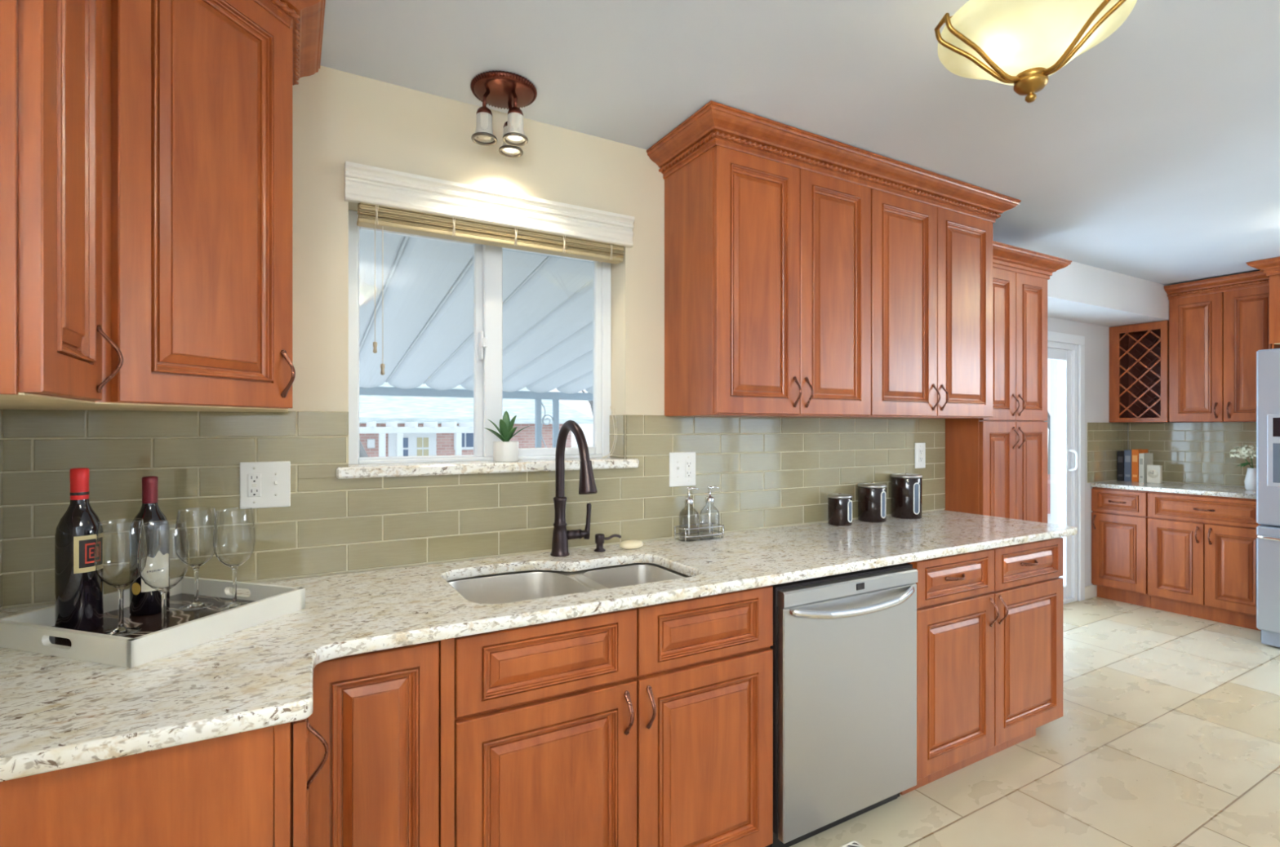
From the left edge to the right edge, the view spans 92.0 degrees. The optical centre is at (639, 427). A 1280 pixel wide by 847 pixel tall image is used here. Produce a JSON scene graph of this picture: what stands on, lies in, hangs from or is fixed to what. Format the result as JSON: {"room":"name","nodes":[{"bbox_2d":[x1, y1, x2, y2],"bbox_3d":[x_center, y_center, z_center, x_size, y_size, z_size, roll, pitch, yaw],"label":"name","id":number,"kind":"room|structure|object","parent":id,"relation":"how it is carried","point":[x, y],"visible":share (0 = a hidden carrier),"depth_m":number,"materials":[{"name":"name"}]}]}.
{"room":"kitchen","nodes":[
{"label":"kitchen","id":0,"kind":"room"},
{"bbox_2d":[0,65,944,613],"bbox_3d":[-0.097,0.137,2.454,3.880,2.440,0.200,0,0,-30],"label":"wall","id":1,"kind":"structure","parent":0,"point":[339,117],"depth_m":2.00,"materials":[{"name":"beige paint"}]},
{"bbox_2d":[0,0,295,412],"bbox_3d":[-1.136,-0.523,1.395,0.625,0.960,0.608,0,0,-30],"label":"upper cabinet","id":2,"kind":"object","parent":1,"relation":"attached to","point":[197,95],"visible":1,"depth_m":1.29,"materials":[{"name":"brown wood"}]},
{"bbox_2d":[253,0,325,84],"bbox_3d":[-0.861,-1.031,1.214,0.387,0.096,1.256,0,0,3],"label":"crown molding","id":3,"kind":"structure","parent":2,"relation":"attached to","point":[305,17],"depth_m":1.60,"materials":[{"name":"brown wood"}]},
{"bbox_2d":[1,409,945,608],"bbox_3d":[0.041,0.198,2.412,3.678,0.489,0.008,0,0,-30],"label":"backsplash","id":4,"kind":"structure","parent":1,"relation":"attached to","point":[768,473],"depth_m":1.90,"materials":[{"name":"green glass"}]},
{"bbox_2d":[240,461,290,509],"bbox_3d":[-1.069,0.165,1.764,0.124,0.132,0.019,0,0,-30],"label":"switch plate","id":5,"kind":"object","parent":4,"relation":"attached to","point":[263,485],"visible":1,"depth_m":1.77,"materials":[{"name":"white plastic"}]},
{"bbox_2d":[247,473,261,497],"bbox_3d":[-1.094,0.165,1.753,0.033,0.066,0.004,0,0,-30],"label":"receptacle","id":6,"kind":"object","parent":5,"relation":"attached to","point":[254,480],"depth_m":1.75,"materials":[{"name":"beige paint"}]},
{"bbox_2d":[669,452,695,487],"bbox_3d":[0.174,0.169,2.472,0.126,0.137,0.019,0,0,-30],"label":"switch plate","id":7,"kind":"object","parent":4,"relation":"attached to","point":[682,464],"visible":1,"depth_m":2.47,"materials":[{"name":"white plastic"}]},
{"bbox_2d":[684,461,692,477],"bbox_3d":[0.196,0.169,2.488,0.033,0.066,0.004,0,0,-30],"label":"receptacle","id":8,"kind":"object","parent":7,"relation":"attached to","point":[688,464],"depth_m":2.49,"materials":[{"name":"beige paint"}]},
{"bbox_2d":[915,443,925,468],"bbox_3d":[1.456,0.147,3.208,0.082,0.132,0.010,0,0,-30],"label":"outlet plate","id":9,"kind":"object","parent":4,"relation":"attached to","point":[920,448],"visible":1,"depth_m":3.20,"materials":[{"name":"white plastic"}]},
{"bbox_2d":[918,448,923,462],"bbox_3d":[1.457,0.147,3.206,0.033,0.066,0.004,0,0,-30],"label":"receptacle","id":10,"kind":"object","parent":9,"relation":"attached to","point":[920,451],"depth_m":3.20,"materials":[{"name":"beige paint"}]},
{"bbox_2d":[348,209,611,464],"bbox_3d":[-0.543,-0.290,2.247,0.961,0.825,0.087,0,0,-30],"label":"window","id":11,"kind":"structure","parent":1,"relation":"in","point":[487,260],"depth_m":2.23,"materials":[{"name":"white plastic"}]},
{"bbox_2d":[356,202,624,375],"bbox_3d":[-0.473,-0.432,2.145,0.927,0.537,0.074,0,0,-30],"label":"bamboo blind","id":12,"kind":"object","parent":11,"relation":"attached to","point":[373,216],"visible":1,"depth_m":2.08,"materials":[{"name":"beige wood"}]},
{"bbox_2d":[336,457,639,479],"bbox_3d":[-0.490,0.137,2.158,1.035,0.034,0.160,0,0,-30],"label":"window sill","id":13,"kind":"structure","parent":1,"relation":"attached to","point":[405,469],"depth_m":2.04,"materials":[{"name":"beige stone"}]},
{"bbox_2d":[484,411,529,462],"bbox_3d":[-0.471,0.031,2.177,0.172,0.178,0.089,0,0,-30],"label":"potted plant","id":14,"kind":"object","parent":13,"relation":"on","point":[505,451],"visible":1,"depth_m":2.15,"materials":[{"name":"green plant"}]},
{"bbox_2d":[601,406,617,457],"bbox_3d":[-0.124,0.018,2.409,0.061,0.203,0.072,0,0,-30],"label":"blind cord","id":15,"kind":"object","parent":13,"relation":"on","point":[610,406],"visible":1,"depth_m":2.40,"materials":[{"name":"beige plastic"}]},
{"bbox_2d":[344,160,634,248],"bbox_3d":[-0.460,-0.744,2.110,0.990,0.110,0.038,0,0,-30],"label":"window valance","id":16,"kind":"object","parent":1,"relation":"attached to","point":[363,184],"depth_m":2.06,"materials":[{"name":"white paint"}]},
{"bbox_2d":[609,414,625,458],"bbox_3d":[-0.089,0.036,2.411,0.008,0.167,0.118,0,0,-30],"label":"backsplash reveal","id":17,"kind":"structure","parent":1,"relation":"attached to","point":[619,451],"depth_m":2.40,"materials":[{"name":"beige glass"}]},
{"bbox_2d":[664,145,871,417],"bbox_3d":[0.534,-0.523,2.481,0.794,0.960,0.375,0,0,-30],"label":"upper cabinet","id":18,"kind":"object","parent":1,"relation":"attached to","point":[767,263],"visible":1,"depth_m":2.32,"materials":[{"name":"brown wood"}]},
{"bbox_2d":[646,100,1021,222],"bbox_3d":[0.918,-1.031,2.672,1.815,0.096,0.423,0,0,-30],"label":"crown molding","id":19,"kind":"structure","parent":18,"relation":"attached to","point":[715,123],"depth_m":2.36,"materials":[{"name":"brown wood"}]},
{"bbox_2d":[837,188,992,419],"bbox_3d":[1.251,-0.523,2.890,0.856,0.960,0.375,0,0,-30],"label":"upper cabinet","id":20,"kind":"object","parent":1,"relation":"attached to","point":[931,266],"visible":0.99,"depth_m":2.73,"materials":[{"name":"brown wood"}]},
{"bbox_2d":[320,0,1279,285],"bbox_3d":[2.488,-1.133,1.248,7.180,0.100,4.506,0,0,-30],"label":"ceiling","id":21,"kind":"structure","parent":0,"point":[1153,154],"depth_m":1.99,"materials":[{"name":"paint"}]},
{"bbox_2d":[470,70,537,157],"bbox_3d":[-0.434,-0.992,1.974,0.208,0.180,0.208,0,0,33],"label":"ceiling spotlight","id":22,"kind":"object","parent":21,"relation":"attached to","point":[511,91],"visible":1,"depth_m":1.94,"materials":[{"name":"brown metal"}]},
{"bbox_2d":[934,0,1137,102],"bbox_3d":[0.949,-0.935,1.501,0.408,0.296,0.423,0,0,30],"label":"ceiling lamp","id":23,"kind":"object","parent":21,"relation":"attached to","point":[1019,43],"visible":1,"depth_m":1.43,"materials":[{"name":"white glass"}]},
{"bbox_2d":[790,596,1279,846],"bbox_3d":[2.341,1.397,1.506,7.180,0.080,5.100,0,0,-30],"label":"floor","id":24,"kind":"structure","parent":0,"point":[1167,733],"depth_m":2.49,"materials":[{"name":"tile"}]},
{"bbox_2d":[0,718,328,846],"bbox_3d":[-1.037,0.916,1.266,0.670,0.882,0.913,0,0,-30],"label":"base cabinet","id":25,"kind":"object","parent":24,"relation":"on","point":[233,790],"visible":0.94,"depth_m":0.94,"materials":[{"name":"brown wood"}]},
{"bbox_2d":[290,640,439,846],"bbox_3d":[-0.747,0.916,1.595,0.320,0.882,0.629,0,0,-30],"label":"base cabinet","id":26,"kind":"object","parent":24,"relation":"on","point":[376,713],"visible":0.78,"depth_m":1.34,"materials":[{"name":"brown wood"}]},
{"bbox_2d":[438,567,773,846],"bbox_3d":[-0.166,0.916,1.909,0.998,0.882,0.659,0,0,-30],"label":"base cabinet","id":27,"kind":"object","parent":24,"relation":"on","point":[649,726],"visible":0.97,"depth_m":1.63,"materials":[{"name":"brown wood"}]},
{"bbox_2d":[765,563,917,846],"bbox_3d":[0.578,0.926,2.284,0.650,0.862,0.664,0,0,-30],"label":"dishwasher","id":28,"kind":"object","parent":24,"relation":"on","point":[844,647],"visible":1,"depth_m":2.01,"materials":[{"name":"silver metal"}]},
{"bbox_2d":[839,840,865,846],"bbox_3d":[0.389,1.351,1.443,1.116,0.011,0.693,0,0,-30],"label":"rug","id":29,"kind":"object","parent":24,"relation":"on","point":[853,843],"visible":1,"depth_m":1.99,"materials":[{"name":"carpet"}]},
{"bbox_2d":[899,537,1062,795],"bbox_3d":[1.287,0.916,2.736,1.014,0.882,0.659,0,0,-30],"label":"base cabinet","id":30,"kind":"object","parent":24,"relation":"on","point":[989,622],"visible":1,"depth_m":2.45,"materials":[{"name":"brown wood"}]},
{"bbox_2d":[0,510,1077,782],"bbox_3d":[0.272,0.459,2.000,3.652,0.031,0.934,0,0,-30],"label":"countertop","id":31,"kind":"structure","parent":30,"relation":"on","point":[56,713],"depth_m":1.40,"materials":[{"name":"beige stone"}]},
{"bbox_2d":[0,576,305,668],"bbox_3d":[-1.069,0.417,1.381,0.405,0.050,0.393,0,0,17],"label":"serving tray","id":32,"kind":"object","parent":31,"relation":"on","point":[35,631],"visible":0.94,"depth_m":1.30,"materials":[{"name":"beige paint"}]},
{"bbox_2d":[54,467,103,631],"bbox_3d":[-1.197,0.260,1.320,0.077,0.346,0.077,0,0,-30],"label":"wine bottle","id":33,"kind":"object","parent":32,"relation":"on","point":[78,589],"visible":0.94,"depth_m":1.29,"materials":[{"name":"black glass"}]},
{"bbox_2d":[79,537,102,568],"bbox_3d":[-1.167,0.266,1.313,0.031,0.058,0.034,0,0,-30],"label":"print","id":34,"kind":"object","parent":33,"relation":"attached to","point":[86,544],"depth_m":1.31,"materials":[{"name":"black"}]},
{"bbox_2d":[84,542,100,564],"bbox_3d":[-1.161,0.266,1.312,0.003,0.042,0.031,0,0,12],"label":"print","id":35,"kind":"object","parent":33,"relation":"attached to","point":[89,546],"depth_m":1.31,"materials":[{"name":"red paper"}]},
{"bbox_2d":[93,518,146,636],"bbox_3d":[-1.095,0.315,1.304,0.086,0.235,0.086,0,0,-30],"label":"wine glass","id":36,"kind":"object","parent":32,"relation":"on","point":[122,630],"visible":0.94,"depth_m":1.30,"materials":[{"name":"clear glass"}]},
{"bbox_2d":[129,475,169,616],"bbox_3d":[-1.152,0.274,1.452,0.074,0.318,0.075,0,0,-30],"label":"wine bottle","id":37,"kind":"object","parent":32,"relation":"on","point":[144,600],"visible":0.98,"depth_m":1.43,"materials":[{"name":"black glass"}]},
{"bbox_2d":[146,568,164,573],"bbox_3d":[-1.122,0.333,1.432,0.004,0.005,0.033,0,0,35],"label":"print","id":38,"kind":"object","parent":37,"relation":"attached to","point":[148,570],"depth_m":1.43,"materials":[{"name":"grey paper"}]},
{"bbox_2d":[137,520,190,630],"bbox_3d":[-0.985,0.315,1.279,0.086,0.235,0.086,0,0,32],"label":"wine glass","id":39,"kind":"object","parent":32,"relation":"on","point":[163,591],"visible":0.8,"depth_m":1.28,"materials":[{"name":"clear glass"}]},
{"bbox_2d":[173,506,217,610],"bbox_3d":[-1.071,0.315,1.492,0.086,0.235,0.086,0,0,3],"label":"wine glass","id":40,"kind":"object","parent":32,"relation":"on","point":[197,605],"visible":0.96,"depth_m":1.49,"materials":[{"name":"clear glass"}]},
{"bbox_2d":[213,507,255,611],"bbox_3d":[-0.977,0.315,1.489,0.086,0.235,0.086,0,0,-26],"label":"wine glass","id":41,"kind":"object","parent":32,"relation":"on","point":[234,603],"visible":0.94,"depth_m":1.49,"materials":[{"name":"clear glass"}]},
{"bbox_2d":[447,563,688,604],"bbox_3d":[-0.210,0.571,1.886,0.747,0.182,0.485,0,0,-30],"label":"sink","id":42,"kind":"object","parent":31,"relation":"in","point":[532,584],"visible":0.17,"depth_m":2.04,"materials":[{"name":"silver metal"}]},
{"bbox_2d":[550,420,597,556],"bbox_3d":[-0.192,0.209,2.073,0.146,0.466,0.268,0,0,-30],"label":"faucet","id":43,"kind":"object","parent":31,"relation":"on","point":[587,485],"visible":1,"depth_m":2.12,"materials":[{"name":"black metal"}]},
{"bbox_2d":[593,533,621,551],"bbox_3d":[-0.119,0.412,2.222,0.098,0.060,0.042,0,0,-25],"label":"soap dispenser","id":44,"kind":"object","parent":31,"relation":"on","point":[599,538],"visible":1,"depth_m":2.20,"materials":[{"name":"black metal"}]},
{"bbox_2d":[619,540,643,549],"bbox_3d":[-0.031,0.428,2.252,0.092,0.029,0.056,0,0,-30],"label":"soap bar","id":45,"kind":"object","parent":31,"relation":"on","point":[628,544],"visible":1,"depth_m":2.23,"materials":[{"name":"beige"}]},
{"bbox_2d":[674,522,724,542],"bbox_3d":[0.234,0.416,2.441,0.200,0.054,0.094,0,0,-30],"label":"caddy","id":46,"kind":"object","parent":31,"relation":"on","point":[685,539],"visible":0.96,"depth_m":2.43,"materials":[{"name":"silver metal"}]},
{"bbox_2d":[678,487,699,540],"bbox_3d":[0.191,0.336,2.416,0.080,0.202,0.080,0,0,-30],"label":"pump bottle","id":47,"kind":"object","parent":46,"relation":"in","point":[688,500],"visible":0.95,"depth_m":2.41,"materials":[{"name":"clear glass"}]},
{"bbox_2d":[699,486,719,537],"bbox_3d":[0.278,0.336,2.465,0.080,0.202,0.080,0,0,-30],"label":"pump bottle","id":48,"kind":"object","parent":46,"relation":"in","point":[709,499],"visible":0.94,"depth_m":2.46,"materials":[{"name":"clear glass"}]},
{"bbox_2d":[827,493,852,526],"bbox_3d":[0.911,0.371,2.813,0.108,0.142,0.109,0,0,-30],"label":"canister","id":49,"kind":"object","parent":31,"relation":"on","point":[839,505],"visible":1,"depth_m":2.77,"materials":[{"name":"black ceramic"}]},
{"bbox_2d":[857,483,886,522],"bbox_3d":[1.100,0.353,2.928,0.130,0.180,0.131,0,0,-30],"label":"canister","id":50,"kind":"object","parent":31,"relation":"on","point":[872,497],"visible":1,"depth_m":2.88,"materials":[{"name":"black metal"}]},
{"bbox_2d":[890,473,922,519],"bbox_3d":[1.312,0.334,3.042,0.144,0.216,0.145,0,0,-30],"label":"canister","id":51,"kind":"object","parent":31,"relation":"on","point":[906,488],"visible":1,"depth_m":2.98,"materials":[{"name":"black ceramic"}]},
{"bbox_2d":[944,240,1071,523],"bbox_3d":[1.877,0.218,3.536,0.782,2.278,0.711,0,0,-30],"label":"pantry cabinet","id":52,"kind":"object","parent":24,"relation":"on","point":[997,465],"visible":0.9,"depth_m":3.28,"materials":[{"name":"brown wood"}]},
{"bbox_2d":[1091,487,1151,608],"bbox_3d":[3.934,0.916,4.906,0.642,0.882,0.366,0,0,-30],"label":"base cabinet","id":53,"kind":"object","parent":24,"relation":"on","point":[1119,517],"visible":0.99,"depth_m":4.75,"materials":[{"name":"brown wood"}]},
{"bbox_2d":[1147,491,1260,631],"bbox_3d":[4.191,0.916,4.456,0.642,0.882,0.665,0,0,-30],"label":"base cabinet","id":54,"kind":"object","parent":24,"relation":"on","point":[1202,549],"visible":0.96,"depth_m":4.33,"materials":[{"name":"brown wood"}]},
{"bbox_2d":[1090,480,1256,499],"bbox_3d":[4.104,0.459,4.608,0.625,0.031,1.035,0,0,-30],"label":"countertop","id":55,"kind":"structure","parent":54,"relation":"on","point":[1167,487],"depth_m":4.53,"materials":[{"name":"beige stone"}]},
{"bbox_2d":[1117,450,1124,481],"bbox_3d":[4.024,0.320,5.125,0.164,0.246,0.046,0,0,-30],"label":"book","id":56,"kind":"object","parent":55,"relation":"on","point":[1120,454],"visible":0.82,"depth_m":5.08,"materials":[{"name":"black paper"}]},
{"bbox_2d":[1117,456,1122,476],"bbox_3d":[3.953,0.323,5.085,0.001,0.165,0.034,0,0,-30],"label":"print","id":57,"kind":"object","parent":56,"relation":"attached to","point":[1119,458],"depth_m":5.09,"materials":[{"name":"grey paper"}]},
{"bbox_2d":[1124,449,1131,481],"bbox_3d":[4.053,0.315,5.083,0.174,0.256,0.048,0,0,-30],"label":"book","id":58,"kind":"object","parent":55,"relation":"on","point":[1127,453],"visible":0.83,"depth_m":5.04,"materials":[{"name":"blue paper"}]},
{"bbox_2d":[1124,455,1130,476],"bbox_3d":[3.978,0.318,5.040,0.001,0.172,0.036,0,0,-30],"label":"print","id":59,"kind":"object","parent":58,"relation":"attached to","point":[1127,458],"depth_m":5.04,"materials":[{"name":"blue paper"}]},
{"bbox_2d":[1131,448,1147,482],"bbox_3d":[4.078,0.311,5.040,0.174,0.262,0.045,0,0,-30],"label":"book","id":60,"kind":"object","parent":55,"relation":"on","point":[1135,453],"visible":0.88,"depth_m":5.00,"materials":[{"name":"orange paper"}]},
{"bbox_2d":[1132,455,1137,477],"bbox_3d":[4.003,0.315,4.997,0.001,0.176,0.033,0,0,-30],"label":"print","id":61,"kind":"object","parent":60,"relation":"attached to","point":[1134,457],"depth_m":5.00,"materials":[{"name":"orange paper"}]},
{"bbox_2d":[1138,453,1153,482],"bbox_3d":[4.095,0.327,5.000,0.164,0.232,0.033,0,0,-30],"label":"book","id":62,"kind":"object","parent":55,"relation":"on","point":[1144,459],"visible":0.89,"depth_m":4.96,"materials":[{"name":"white paper"}]},
{"bbox_2d":[1139,458,1142,478],"bbox_3d":[4.024,0.330,4.960,0.001,0.155,0.021,0,0,-30],"label":"print","id":63,"kind":"object","parent":62,"relation":"attached to","point":[1140,460],"depth_m":4.96,"materials":[{"name":"grey paper"}]},
{"bbox_2d":[1146,465,1162,484],"bbox_3d":[4.075,0.372,4.895,0.043,0.142,0.090,0,0,-30],"label":"desk clock","id":64,"kind":"object","parent":55,"relation":"on","point":[1154,473],"visible":1,"depth_m":4.88,"materials":[{"name":"beige"}]},
{"bbox_2d":[1229,444,1256,490],"bbox_3d":[4.297,0.280,4.357,0.130,0.326,0.208,0,0,-30],"label":"flower vase","id":65,"kind":"object","parent":55,"relation":"on","point":[1250,482],"visible":0.78,"depth_m":4.34,"materials":[{"name":"white ceramic"}]},
{"bbox_2d":[1245,257,1279,349],"bbox_3d":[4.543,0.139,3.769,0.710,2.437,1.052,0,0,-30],"label":"upper cabinet","id":66,"kind":"object","parent":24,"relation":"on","point":[1271,267],"visible":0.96,"depth_m":4.00,"materials":[{"name":"brown wood"}]},
{"bbox_2d":[1255,348,1279,647],"bbox_3d":[4.377,0.433,3.634,0.917,1.823,0.892,0,0,-30],"label":"refrigerator","id":67,"kind":"object","parent":24,"relation":"on","point":[1268,361],"visible":1,"depth_m":3.78,"materials":[{"name":"grey metal"}]},
{"bbox_2d":[1047,316,1114,600],"bbox_3d":[2.727,0.267,4.546,3.100,2.180,0.200,0,0,-30],"label":"wall","id":68,"kind":"structure","parent":0,"point":[1096,337],"depth_m":4.95,"materials":[{"name":"white paint"}]},
{"bbox_2d":[1047,331,1084,604],"bbox_3d":[2.723,0.322,4.472,1.700,2.070,0.165,0,0,-30],"label":"door","id":69,"kind":"structure","parent":68,"relation":"in","point":[1066,354],"depth_m":4.81,"materials":[{"name":"white plastic"}]},
{"bbox_2d":[1084,584,1097,599],"bbox_3d":[3.573,1.307,4.905,0.195,0.100,0.014,0,0,-30],"label":"baseboard","id":70,"kind":"structure","parent":68,"relation":"attached to","point":[1091,591],"depth_m":4.90,"materials":[{"name":"white paint"}]},
{"bbox_2d":[1087,422,1128,483],"bbox_3d":[3.830,0.203,5.054,0.660,0.479,0.008,0,0,-30],"label":"backsplash alcove","id":71,"kind":"structure","parent":68,"relation":"attached to","point":[1104,440],"depth_m":5.02,"materials":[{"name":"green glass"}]},
{"bbox_2d":[1047,261,1168,327],"bbox_3d":[2.912,-1.003,4.424,3.300,0.360,0.594,0,0,-30],"label":"soffit","id":72,"kind":"structure","parent":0,"point":[1078,292],"depth_m":4.35,"materials":[{"name":"white paint"}]},
{"bbox_2d":[1162,422,1244,487],"bbox_3d":[5.374,0.137,3.234,0.200,2.440,5.100,0,0,-30],"label":"wall","id":73,"kind":"structure","parent":0,"point":[1185,422],"depth_m":4.76,"materials":[{"name":"white paint"}]},
{"bbox_2d":[1109,320,1185,422],"bbox_3d":[4.080,-0.429,4.977,0.318,0.780,0.386,0,0,-30],"label":"wine rack cabinet","id":74,"kind":"object","parent":73,"relation":"attached to","point":[1139,353],"visible":0.92,"depth_m":5.02,"materials":[{"name":"brown wood"}]},
{"bbox_2d":[1128,422,1256,487],"bbox_3d":[4.384,0.203,4.759,0.008,0.479,1.050,0,0,-30],"label":"backsplash","id":75,"kind":"structure","parent":73,"relation":"attached to","point":[1193,453],"depth_m":4.82,"materials":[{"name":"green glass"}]},
{"bbox_2d":[1163,270,1272,422],"bbox_3d":[4.300,-0.554,4.508,0.400,1.031,0.632,0,0,-30],"label":"upper cabinet","id":76,"kind":"object","parent":73,"relation":"attached to","point":[1218,326],"visible":0.93,"depth_m":4.47,"materials":[{"name":"brown wood"}]},
{"bbox_3d":[-0.538,0.137,-0.490,0.200,2.440,4.480,0,0,-30],"label":"wall","id":77,"kind":"structure","parent":0,"visible":0},
{"bbox_2d":[0,409,3,610],"bbox_3d":[-1.325,0.198,1.104,0.008,0.489,0.910,0,0,-30],"label":"backsplash","id":78,"kind":"structure","parent":77,"relation":"attached to","point":[1,411],"depth_m":1.49,"materials":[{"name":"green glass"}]},
{"bbox_2d":[0,0,123,404],"bbox_3d":[-1.012,-0.523,0.909,0.358,0.960,0.358,0,0,-30],"label":"upper cabinet","id":79,"kind":"object","parent":77,"relation":"attached to","point":[51,333],"visible":1,"depth_m":0.86,"materials":[{"name":"brown wood"}]},
{"label":"outside","id":80,"kind":"structure","parent":0,"visible":0},
{"bbox_2d":[571,444,1050,523],"bbox_3d":[-6.842,1.957,32.212,100.000,0.200,57.250,0,0,-30],"label":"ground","id":81,"kind":"structure","parent":80,"point":[572,446],"depth_m":43.99,"materials":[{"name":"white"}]},
{"bbox_2d":[359,439,368,457],"bbox_3d":[-4.971,-0.045,9.144,2.499,3.820,3.669,0,0,-30],"label":"tree","id":82,"kind":"object","parent":81,"relation":"on","point":[362,453],"visible":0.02,"depth_m":9.27,"materials":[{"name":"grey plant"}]},
{"bbox_2d":[359,421,473,457],"bbox_3d":[-5.489,0.867,13.877,3.800,1.980,1.350,0,0,-30],"label":"pergola","id":83,"kind":"object","parent":81,"relation":"on","point":[391,427],"visible":0.37,"depth_m":13.77,"materials":[{"name":"white"}]},
{"bbox_2d":[359,382,592,457],"bbox_3d":[-8.810,0.107,16.273,14.000,3.500,6.000,0,0,-30],"label":"brick house","id":84,"kind":"structure","parent":81,"relation":"on","point":[382,410],"depth_m":15.54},
{"bbox_2d":[581,390,592,413],"bbox_3d":[-1.314,-0.447,20.673,3.424,4.628,3.028,0,0,-30],"label":"tree","id":85,"kind":"object","parent":81,"relation":"on","point":[582,391],"visible":0.02,"depth_m":20.41,"materials":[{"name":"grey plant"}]},
{"bbox_2d":[1044,410,1050,475],"bbox_3d":[10.570,-0.845,16.685,4.556,5.410,4.039,0,0,-30],"label":"tree","id":86,"kind":"object","parent":81,"relation":"on","point":[1048,421],"visible":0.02,"depth_m":16.36,"materials":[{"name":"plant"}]},
{"bbox_2d":[1047,474,1050,514],"bbox_3d":[9.032,1.437,13.438,15.000,0.840,0.070,0,0,-30],"label":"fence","id":87,"kind":"object","parent":81,"relation":"on","point":[1048,475],"visible":0.03,"depth_m":13.26,"materials":[{"name":"pink"}]},
{"bbox_3d":[-0.813,1.842,4.457,6.000,0.030,3.050,0,0,-30],"label":"patio slab","id":88,"kind":"object","parent":81,"relation":"on","visible":0},
{"bbox_2d":[359,229,592,448],"bbox_3d":[-1.496,0.497,3.757,4.720,2.660,3.430,0,0,-30],"label":"awning","id":89,"kind":"object","parent":88,"relation":"on","point":[428,285],"visible":0.32,"depth_m":3.61,"materials":[{"name":"white metal"}]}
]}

